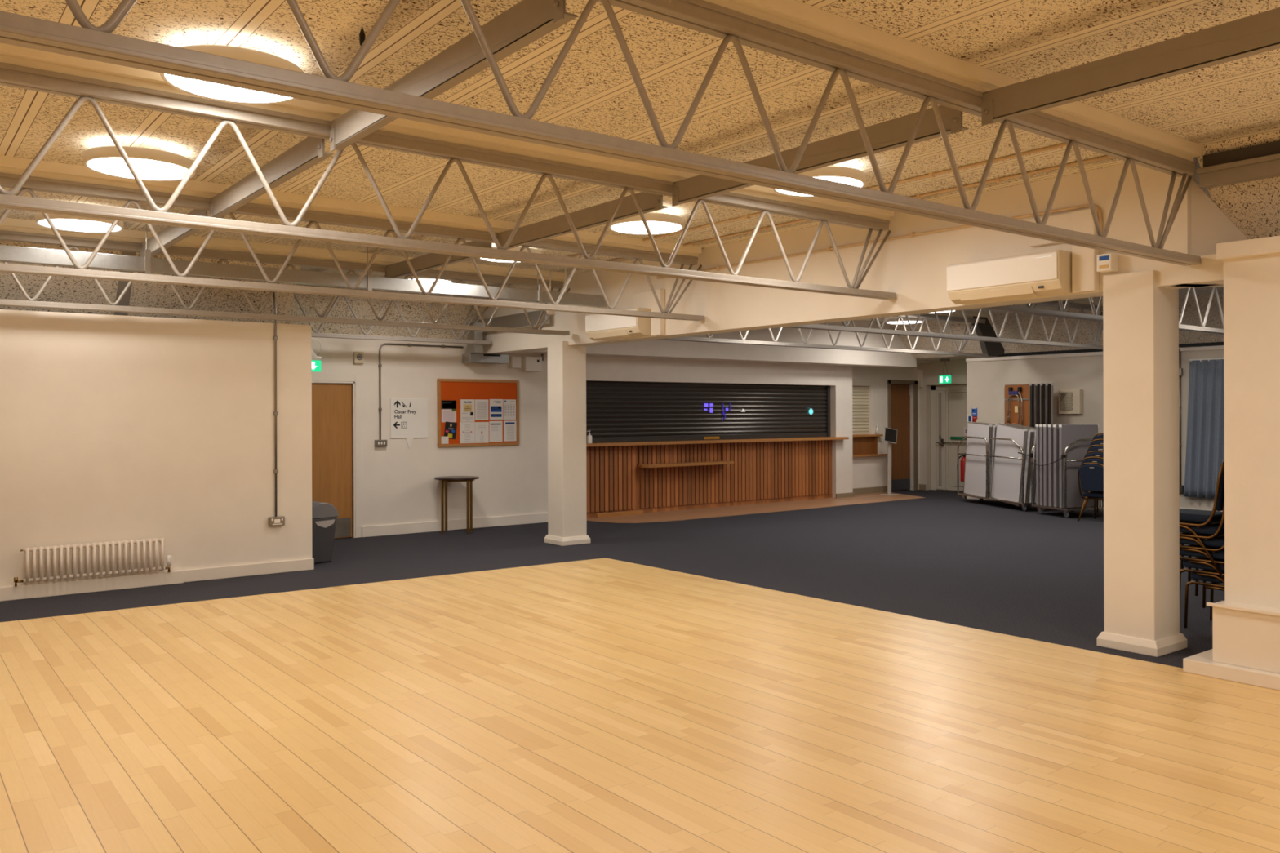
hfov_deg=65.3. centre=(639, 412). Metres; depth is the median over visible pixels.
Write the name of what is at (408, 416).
wall sign
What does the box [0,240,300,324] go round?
roof truss
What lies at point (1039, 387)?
folding table
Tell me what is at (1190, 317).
roof truss
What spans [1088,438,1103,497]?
chair
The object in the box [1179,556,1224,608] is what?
chair
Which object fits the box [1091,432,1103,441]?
chair
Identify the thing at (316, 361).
exit sign
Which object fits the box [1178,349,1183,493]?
conduit
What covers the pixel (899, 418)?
door
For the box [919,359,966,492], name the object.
wall
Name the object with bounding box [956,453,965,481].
fire extinguisher
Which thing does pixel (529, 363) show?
control panel
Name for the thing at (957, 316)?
roof truss
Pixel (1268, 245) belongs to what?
crown molding
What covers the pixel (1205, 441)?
curtain
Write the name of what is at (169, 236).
tie beam
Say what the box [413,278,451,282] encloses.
diffuser
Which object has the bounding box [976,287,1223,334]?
roof truss
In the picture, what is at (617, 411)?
roller shutter
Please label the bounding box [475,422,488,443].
notice
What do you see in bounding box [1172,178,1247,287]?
wall
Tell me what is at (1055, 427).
folding table
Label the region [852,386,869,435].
roller shutter
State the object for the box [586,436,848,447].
countertop
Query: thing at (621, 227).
diffuser
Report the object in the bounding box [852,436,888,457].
rack
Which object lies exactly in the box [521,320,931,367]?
wall
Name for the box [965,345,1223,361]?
trim
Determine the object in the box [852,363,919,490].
wall
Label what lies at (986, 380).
wall
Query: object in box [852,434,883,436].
sill
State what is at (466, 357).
box
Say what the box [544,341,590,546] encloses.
pillar
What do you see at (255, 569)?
baseboard
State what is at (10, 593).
trim
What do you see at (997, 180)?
beam
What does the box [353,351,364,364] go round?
fire alarm
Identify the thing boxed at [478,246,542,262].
ceiling light
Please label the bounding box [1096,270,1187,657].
pillar
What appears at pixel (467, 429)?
notice
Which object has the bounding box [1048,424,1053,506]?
folding table
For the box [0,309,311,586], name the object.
wall
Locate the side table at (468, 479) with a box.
[434,475,479,533]
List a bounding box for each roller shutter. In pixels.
[586,380,830,443]
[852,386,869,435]
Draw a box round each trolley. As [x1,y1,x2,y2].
[956,436,1045,511]
[1017,439,1103,517]
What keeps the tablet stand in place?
on the floor
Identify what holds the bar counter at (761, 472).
on the floor
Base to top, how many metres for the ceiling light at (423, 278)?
0.137 m
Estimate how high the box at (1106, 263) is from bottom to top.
0.120 m
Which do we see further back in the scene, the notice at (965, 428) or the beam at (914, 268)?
the notice at (965, 428)
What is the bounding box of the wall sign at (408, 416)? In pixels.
[390,398,427,448]
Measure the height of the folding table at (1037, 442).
1.289 m
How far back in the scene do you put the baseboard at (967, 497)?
16.79 m
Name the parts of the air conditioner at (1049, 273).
panel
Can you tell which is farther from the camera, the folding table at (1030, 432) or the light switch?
the folding table at (1030, 432)
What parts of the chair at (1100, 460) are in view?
leg, frame, backrest, leg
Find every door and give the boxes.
[311,374,361,537]
[887,379,918,490]
[930,384,966,491]
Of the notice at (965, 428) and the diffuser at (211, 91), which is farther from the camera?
the notice at (965, 428)
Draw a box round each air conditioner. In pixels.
[585,307,651,341]
[946,249,1072,304]
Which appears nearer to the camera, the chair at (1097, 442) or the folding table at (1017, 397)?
the chair at (1097, 442)
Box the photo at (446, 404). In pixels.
[441,400,456,408]
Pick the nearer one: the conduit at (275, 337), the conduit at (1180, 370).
the conduit at (275, 337)
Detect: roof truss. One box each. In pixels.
[0,0,1201,266]
[0,42,896,299]
[0,155,704,320]
[0,217,569,335]
[0,223,604,306]
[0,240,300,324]
[293,284,491,344]
[657,310,988,356]
[784,297,1102,349]
[889,293,1223,360]
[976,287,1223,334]
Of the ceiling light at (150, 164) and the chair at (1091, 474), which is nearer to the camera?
the ceiling light at (150, 164)
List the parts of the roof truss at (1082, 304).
web rod, rod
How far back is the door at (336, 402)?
13.14 m
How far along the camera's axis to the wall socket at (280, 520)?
10.30 m
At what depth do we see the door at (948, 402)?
20.70 m
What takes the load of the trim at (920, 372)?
attached to the wall at (957, 368)
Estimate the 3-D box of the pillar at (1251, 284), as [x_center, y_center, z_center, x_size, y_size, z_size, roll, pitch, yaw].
[5.993,0.331,3.815,0.650,2.600,6.745,0,0,-38]
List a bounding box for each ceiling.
[0,0,1279,322]
[287,293,484,339]
[1196,129,1279,239]
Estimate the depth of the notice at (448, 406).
14.05 m
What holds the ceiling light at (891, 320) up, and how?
attached to the ceiling at (594, 89)
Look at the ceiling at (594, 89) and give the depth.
5.43 m
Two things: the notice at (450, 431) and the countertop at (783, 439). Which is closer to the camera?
the notice at (450, 431)
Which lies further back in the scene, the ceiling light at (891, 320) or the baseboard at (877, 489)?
the baseboard at (877, 489)
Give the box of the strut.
[972,315,1004,356]
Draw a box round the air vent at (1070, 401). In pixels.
[1058,389,1082,413]
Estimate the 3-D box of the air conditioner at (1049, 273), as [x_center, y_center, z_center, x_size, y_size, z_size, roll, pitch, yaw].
[2.765,-1.000,7.508,0.220,0.312,0.930,0,0,-38]
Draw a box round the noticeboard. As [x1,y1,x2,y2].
[436,378,519,447]
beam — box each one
[138,208,207,257]
[208,136,333,217]
[328,0,577,151]
[385,240,492,278]
[480,157,1223,354]
[497,191,668,249]
[605,155,1112,261]
[671,105,968,206]
[981,7,1279,125]
[1195,140,1279,188]
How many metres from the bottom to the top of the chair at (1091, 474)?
0.892 m
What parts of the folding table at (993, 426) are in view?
edge trim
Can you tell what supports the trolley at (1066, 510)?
on the floor
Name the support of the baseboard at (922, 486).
attached to the wall at (957, 368)
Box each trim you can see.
[0,569,183,601]
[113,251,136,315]
[917,369,923,386]
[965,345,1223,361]
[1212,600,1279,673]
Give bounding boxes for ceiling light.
[35,212,123,232]
[83,146,195,181]
[160,44,304,104]
[398,275,453,283]
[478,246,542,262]
[608,211,684,235]
[773,165,866,196]
[885,317,923,324]
[928,310,955,313]
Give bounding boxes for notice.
[441,400,456,422]
[441,436,448,444]
[444,421,457,439]
[459,422,475,443]
[460,399,475,422]
[475,399,488,420]
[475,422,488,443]
[488,421,502,442]
[489,399,502,419]
[503,399,515,419]
[503,420,516,441]
[964,426,966,435]
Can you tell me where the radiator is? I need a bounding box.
[13,537,171,586]
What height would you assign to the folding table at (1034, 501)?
1.374 m
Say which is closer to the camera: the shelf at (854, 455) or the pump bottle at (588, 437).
the pump bottle at (588, 437)
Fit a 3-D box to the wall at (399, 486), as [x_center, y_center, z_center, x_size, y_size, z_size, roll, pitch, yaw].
[-3.958,-0.017,13.368,20.020,3.360,0.420,0,0,-38]
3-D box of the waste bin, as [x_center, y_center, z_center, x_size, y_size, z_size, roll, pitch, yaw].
[-3.608,1.327,11.098,0.356,0.660,0.400,0,0,-44]
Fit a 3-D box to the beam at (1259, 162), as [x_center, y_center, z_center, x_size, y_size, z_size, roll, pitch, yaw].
[5.761,-1.569,3.759,0.135,0.200,6.930,0,0,-38]
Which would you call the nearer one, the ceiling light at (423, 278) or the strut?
the ceiling light at (423, 278)
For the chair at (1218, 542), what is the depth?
7.51 m
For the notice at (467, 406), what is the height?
0.316 m
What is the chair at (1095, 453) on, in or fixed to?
on the chair at (1100, 460)
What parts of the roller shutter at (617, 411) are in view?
guide rail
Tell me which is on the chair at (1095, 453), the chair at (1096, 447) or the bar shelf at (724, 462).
the chair at (1096, 447)
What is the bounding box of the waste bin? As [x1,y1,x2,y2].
[311,501,337,563]
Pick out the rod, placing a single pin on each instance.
(565, 267)
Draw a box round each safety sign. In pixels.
[967,414,972,422]
[971,408,977,416]
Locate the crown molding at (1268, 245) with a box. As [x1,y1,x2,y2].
[1216,235,1279,260]
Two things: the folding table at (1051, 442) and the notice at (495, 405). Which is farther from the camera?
the folding table at (1051, 442)
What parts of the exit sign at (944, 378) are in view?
panel, chain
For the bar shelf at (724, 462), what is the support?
attached to the bar counter at (761, 472)
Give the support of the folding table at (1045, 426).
on the trolley at (1066, 510)
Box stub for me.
[359,26,365,45]
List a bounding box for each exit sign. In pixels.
[311,337,321,371]
[938,358,951,383]
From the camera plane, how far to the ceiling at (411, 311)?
13.39 m
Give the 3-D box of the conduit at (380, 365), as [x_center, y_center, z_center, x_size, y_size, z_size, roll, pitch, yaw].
[-3.013,-0.283,13.811,1.260,1.325,0.029,0,0,-38]
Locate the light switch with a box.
[374,440,386,446]
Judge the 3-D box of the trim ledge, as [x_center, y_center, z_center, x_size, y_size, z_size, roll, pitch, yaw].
[5.598,1.187,3.532,0.025,0.020,6.782,0,0,-38]
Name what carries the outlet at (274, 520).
attached to the wall socket at (280, 520)
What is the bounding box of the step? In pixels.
[1182,648,1279,690]
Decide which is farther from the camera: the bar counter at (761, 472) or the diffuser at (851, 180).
the bar counter at (761, 472)
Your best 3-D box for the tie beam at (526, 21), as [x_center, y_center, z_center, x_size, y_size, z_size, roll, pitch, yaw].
[-0.967,-1.510,4.558,0.079,0.167,2.320,0,0,-38]
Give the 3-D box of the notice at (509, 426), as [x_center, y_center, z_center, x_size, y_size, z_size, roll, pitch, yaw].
[-1.903,0.273,14.651,0.214,0.301,0.002,0,0,-38]
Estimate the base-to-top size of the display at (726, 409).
0.310 m
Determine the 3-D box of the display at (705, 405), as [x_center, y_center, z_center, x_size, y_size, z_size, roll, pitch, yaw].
[1.186,-0.074,17.251,0.210,0.160,0.004,0,0,-38]
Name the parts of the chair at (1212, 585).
leg, seat, frame, leg, leg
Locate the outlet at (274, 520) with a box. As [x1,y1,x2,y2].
[271,517,283,523]
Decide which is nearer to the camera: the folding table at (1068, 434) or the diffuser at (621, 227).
the diffuser at (621, 227)
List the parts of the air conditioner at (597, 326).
panel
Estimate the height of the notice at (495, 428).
0.303 m
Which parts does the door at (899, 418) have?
panel, kick plate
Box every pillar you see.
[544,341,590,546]
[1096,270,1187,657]
[1223,253,1279,608]
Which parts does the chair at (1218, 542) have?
leg, seat, frame, leg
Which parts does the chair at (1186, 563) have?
leg, seat, leg, frame, leg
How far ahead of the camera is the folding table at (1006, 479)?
16.91 m
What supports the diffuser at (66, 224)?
attached to the ceiling light at (61, 222)
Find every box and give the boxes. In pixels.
[462,353,508,364]
[510,355,520,368]
[1097,253,1118,272]
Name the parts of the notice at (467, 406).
orange panel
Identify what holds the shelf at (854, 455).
attached to the rack
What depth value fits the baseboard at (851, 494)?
19.13 m
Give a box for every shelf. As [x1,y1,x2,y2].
[638,460,733,467]
[853,453,888,457]
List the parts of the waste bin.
lid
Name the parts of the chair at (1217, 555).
leg, seat, frame, leg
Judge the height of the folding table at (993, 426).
1.348 m
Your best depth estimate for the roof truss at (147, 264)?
9.43 m
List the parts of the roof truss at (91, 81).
rod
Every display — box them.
[703,403,713,413]
[722,403,730,420]
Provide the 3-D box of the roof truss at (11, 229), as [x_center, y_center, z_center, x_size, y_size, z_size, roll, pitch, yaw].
[-5.552,-1.312,8.740,11.857,0.758,0.180,0,0,-38]
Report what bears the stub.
hanging from the ceiling at (594, 89)
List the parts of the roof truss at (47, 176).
rod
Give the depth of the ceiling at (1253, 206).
6.50 m
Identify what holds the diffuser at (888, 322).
attached to the ceiling light at (891, 320)
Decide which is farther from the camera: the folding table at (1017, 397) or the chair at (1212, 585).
the folding table at (1017, 397)
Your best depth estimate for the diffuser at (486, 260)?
10.36 m
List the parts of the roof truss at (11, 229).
web rod, rod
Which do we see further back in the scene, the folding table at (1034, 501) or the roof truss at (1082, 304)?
the folding table at (1034, 501)
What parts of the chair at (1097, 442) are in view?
frame, backrest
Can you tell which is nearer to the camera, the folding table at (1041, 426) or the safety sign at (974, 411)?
the folding table at (1041, 426)
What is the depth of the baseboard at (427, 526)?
14.07 m
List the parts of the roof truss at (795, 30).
rod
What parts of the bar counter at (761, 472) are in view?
panel, panel, panel, panel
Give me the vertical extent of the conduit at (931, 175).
0.040 m
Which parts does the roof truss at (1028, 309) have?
web rod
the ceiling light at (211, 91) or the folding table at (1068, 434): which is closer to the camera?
the ceiling light at (211, 91)
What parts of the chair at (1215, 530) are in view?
leg, seat, leg, frame, seat rail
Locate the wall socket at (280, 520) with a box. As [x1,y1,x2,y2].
[268,515,284,526]
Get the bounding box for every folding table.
[963,422,992,497]
[973,422,996,497]
[991,422,1027,506]
[1002,423,1033,506]
[1004,383,1031,504]
[1006,423,1035,506]
[1012,423,1037,507]
[1031,383,1037,427]
[1035,424,1039,505]
[1036,382,1042,424]
[1039,424,1044,505]
[1042,382,1048,424]
[1043,424,1048,506]
[1048,382,1053,424]
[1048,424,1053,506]
[1053,424,1071,506]
[1058,424,1098,507]
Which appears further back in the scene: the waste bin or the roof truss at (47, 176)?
the waste bin
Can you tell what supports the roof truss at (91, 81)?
attached to the ceiling at (594, 89)
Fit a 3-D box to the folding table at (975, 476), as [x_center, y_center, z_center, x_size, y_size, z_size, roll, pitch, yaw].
[6.046,0.847,17.894,0.087,1.354,0.818,0,0,-12]
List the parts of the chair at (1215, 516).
seat rail, seat, leg, frame, backrest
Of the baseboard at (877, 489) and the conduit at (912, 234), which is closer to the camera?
the conduit at (912, 234)
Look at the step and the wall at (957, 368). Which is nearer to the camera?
the step
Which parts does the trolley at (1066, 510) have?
rail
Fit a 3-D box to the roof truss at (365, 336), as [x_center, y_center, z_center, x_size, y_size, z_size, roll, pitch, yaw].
[-6.781,-1.308,10.355,11.877,0.758,0.180,0,0,-38]
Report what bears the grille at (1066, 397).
attached to the air vent at (1070, 401)
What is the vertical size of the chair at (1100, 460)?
0.892 m
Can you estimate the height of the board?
0.068 m
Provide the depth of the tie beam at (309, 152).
6.29 m
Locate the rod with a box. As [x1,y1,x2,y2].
[564,266,567,312]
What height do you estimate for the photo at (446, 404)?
0.123 m
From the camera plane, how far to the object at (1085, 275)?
7.10 m
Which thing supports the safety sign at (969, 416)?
attached to the wall at (986, 380)
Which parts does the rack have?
panel, panel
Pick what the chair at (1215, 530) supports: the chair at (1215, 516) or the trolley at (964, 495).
the chair at (1215, 516)
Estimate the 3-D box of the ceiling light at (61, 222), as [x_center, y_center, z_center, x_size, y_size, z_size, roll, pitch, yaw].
[-4.679,-1.625,8.352,0.644,0.137,0.644,0,0,-38]
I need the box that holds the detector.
[546,269,554,314]
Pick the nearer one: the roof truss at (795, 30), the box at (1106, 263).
the roof truss at (795, 30)
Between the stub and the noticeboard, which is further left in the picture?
the stub
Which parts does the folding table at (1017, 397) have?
leg frame, leg frame, rail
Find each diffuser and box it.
[38,218,120,231]
[86,157,188,180]
[164,73,291,102]
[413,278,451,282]
[480,257,514,262]
[611,221,681,234]
[775,176,862,195]
[887,320,921,324]
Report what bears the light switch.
attached to the wall at (399, 486)
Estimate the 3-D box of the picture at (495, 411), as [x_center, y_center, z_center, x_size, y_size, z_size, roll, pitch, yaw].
[-2.088,-0.012,14.508,0.180,0.158,0.001,0,0,-38]
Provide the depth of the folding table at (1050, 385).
17.02 m
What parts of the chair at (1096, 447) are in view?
frame, backrest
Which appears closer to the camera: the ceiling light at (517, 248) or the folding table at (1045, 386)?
the ceiling light at (517, 248)
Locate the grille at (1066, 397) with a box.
[1060,391,1072,411]
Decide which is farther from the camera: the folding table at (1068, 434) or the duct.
the folding table at (1068, 434)
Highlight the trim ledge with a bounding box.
[1206,602,1279,616]
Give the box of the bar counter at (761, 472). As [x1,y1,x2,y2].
[586,440,832,517]
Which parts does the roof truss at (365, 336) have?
web rod, rod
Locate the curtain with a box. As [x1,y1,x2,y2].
[1183,358,1224,498]
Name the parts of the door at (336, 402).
kick plate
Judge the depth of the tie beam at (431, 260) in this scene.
10.05 m
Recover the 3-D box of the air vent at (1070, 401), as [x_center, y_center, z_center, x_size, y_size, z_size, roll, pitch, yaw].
[7.404,-0.184,17.184,0.112,0.420,0.380,0,0,-38]
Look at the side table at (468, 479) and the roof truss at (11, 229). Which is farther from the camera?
the side table at (468, 479)
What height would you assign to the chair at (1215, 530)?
0.892 m
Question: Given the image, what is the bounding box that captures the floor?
[0,489,1279,852]
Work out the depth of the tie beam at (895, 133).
5.74 m
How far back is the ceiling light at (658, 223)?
8.40 m
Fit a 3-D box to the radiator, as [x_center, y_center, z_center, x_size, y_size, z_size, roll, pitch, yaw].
[-5.043,1.376,9.263,1.299,0.335,0.085,0,0,-38]
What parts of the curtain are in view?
rail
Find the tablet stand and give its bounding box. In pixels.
[880,426,897,495]
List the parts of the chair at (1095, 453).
frame, backrest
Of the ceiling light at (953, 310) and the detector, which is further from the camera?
the ceiling light at (953, 310)
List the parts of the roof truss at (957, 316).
web rod, rod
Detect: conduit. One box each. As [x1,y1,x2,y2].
[272,291,278,516]
[377,342,463,439]
[568,142,1067,257]
[656,204,1102,279]
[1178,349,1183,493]
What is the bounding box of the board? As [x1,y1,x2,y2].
[596,510,643,518]
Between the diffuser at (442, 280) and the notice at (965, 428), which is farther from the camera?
the notice at (965, 428)
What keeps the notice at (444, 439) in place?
attached to the noticeboard
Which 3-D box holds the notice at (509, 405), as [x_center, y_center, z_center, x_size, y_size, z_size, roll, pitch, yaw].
[-1.910,-0.040,14.646,0.211,0.297,0.002,0,0,-38]
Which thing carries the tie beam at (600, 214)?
attached to the roof truss at (47, 176)
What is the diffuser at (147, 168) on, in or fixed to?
attached to the ceiling light at (150, 164)
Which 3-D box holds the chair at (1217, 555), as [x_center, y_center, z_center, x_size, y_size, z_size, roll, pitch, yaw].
[4.418,1.020,7.596,0.465,0.892,0.571,0,0,-38]
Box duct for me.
[466,310,550,353]
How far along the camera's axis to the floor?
5.66 m
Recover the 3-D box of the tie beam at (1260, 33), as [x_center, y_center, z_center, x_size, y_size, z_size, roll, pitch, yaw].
[2.439,-1.522,4.099,0.079,0.167,2.320,0,0,-38]
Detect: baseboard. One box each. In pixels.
[182,558,314,582]
[361,512,547,537]
[835,492,854,497]
[853,485,887,494]
[919,484,925,490]
[966,496,1222,511]
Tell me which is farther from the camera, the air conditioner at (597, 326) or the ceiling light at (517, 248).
the air conditioner at (597, 326)
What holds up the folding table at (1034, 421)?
on the floor
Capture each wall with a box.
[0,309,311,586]
[311,337,853,537]
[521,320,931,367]
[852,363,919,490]
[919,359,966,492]
[966,349,1223,509]
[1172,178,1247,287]
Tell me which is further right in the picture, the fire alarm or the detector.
the detector
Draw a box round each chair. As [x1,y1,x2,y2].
[1077,462,1103,521]
[1080,456,1103,515]
[1083,450,1103,509]
[1085,444,1103,503]
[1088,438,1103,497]
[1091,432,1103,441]
[1179,459,1224,574]
[1179,500,1224,581]
[1179,533,1224,582]
[1179,544,1224,595]
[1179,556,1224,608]
[1183,569,1224,627]
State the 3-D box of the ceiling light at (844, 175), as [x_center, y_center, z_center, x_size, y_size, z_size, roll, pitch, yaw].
[1.251,-1.645,6.995,0.644,0.137,0.644,0,0,-38]
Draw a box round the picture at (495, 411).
[490,406,502,417]
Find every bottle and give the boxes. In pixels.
[586,430,591,443]
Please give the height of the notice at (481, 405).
0.296 m
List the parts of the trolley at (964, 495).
rail, rail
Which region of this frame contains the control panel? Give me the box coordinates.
[522,354,543,371]
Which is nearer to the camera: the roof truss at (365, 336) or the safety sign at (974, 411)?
the roof truss at (365, 336)
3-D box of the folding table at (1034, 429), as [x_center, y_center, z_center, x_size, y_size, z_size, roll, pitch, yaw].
[6.412,0.880,16.850,0.074,1.374,0.991,0,0,-12]
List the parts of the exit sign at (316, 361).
panel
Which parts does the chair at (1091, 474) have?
leg, frame, backrest, seat, seat rail, leg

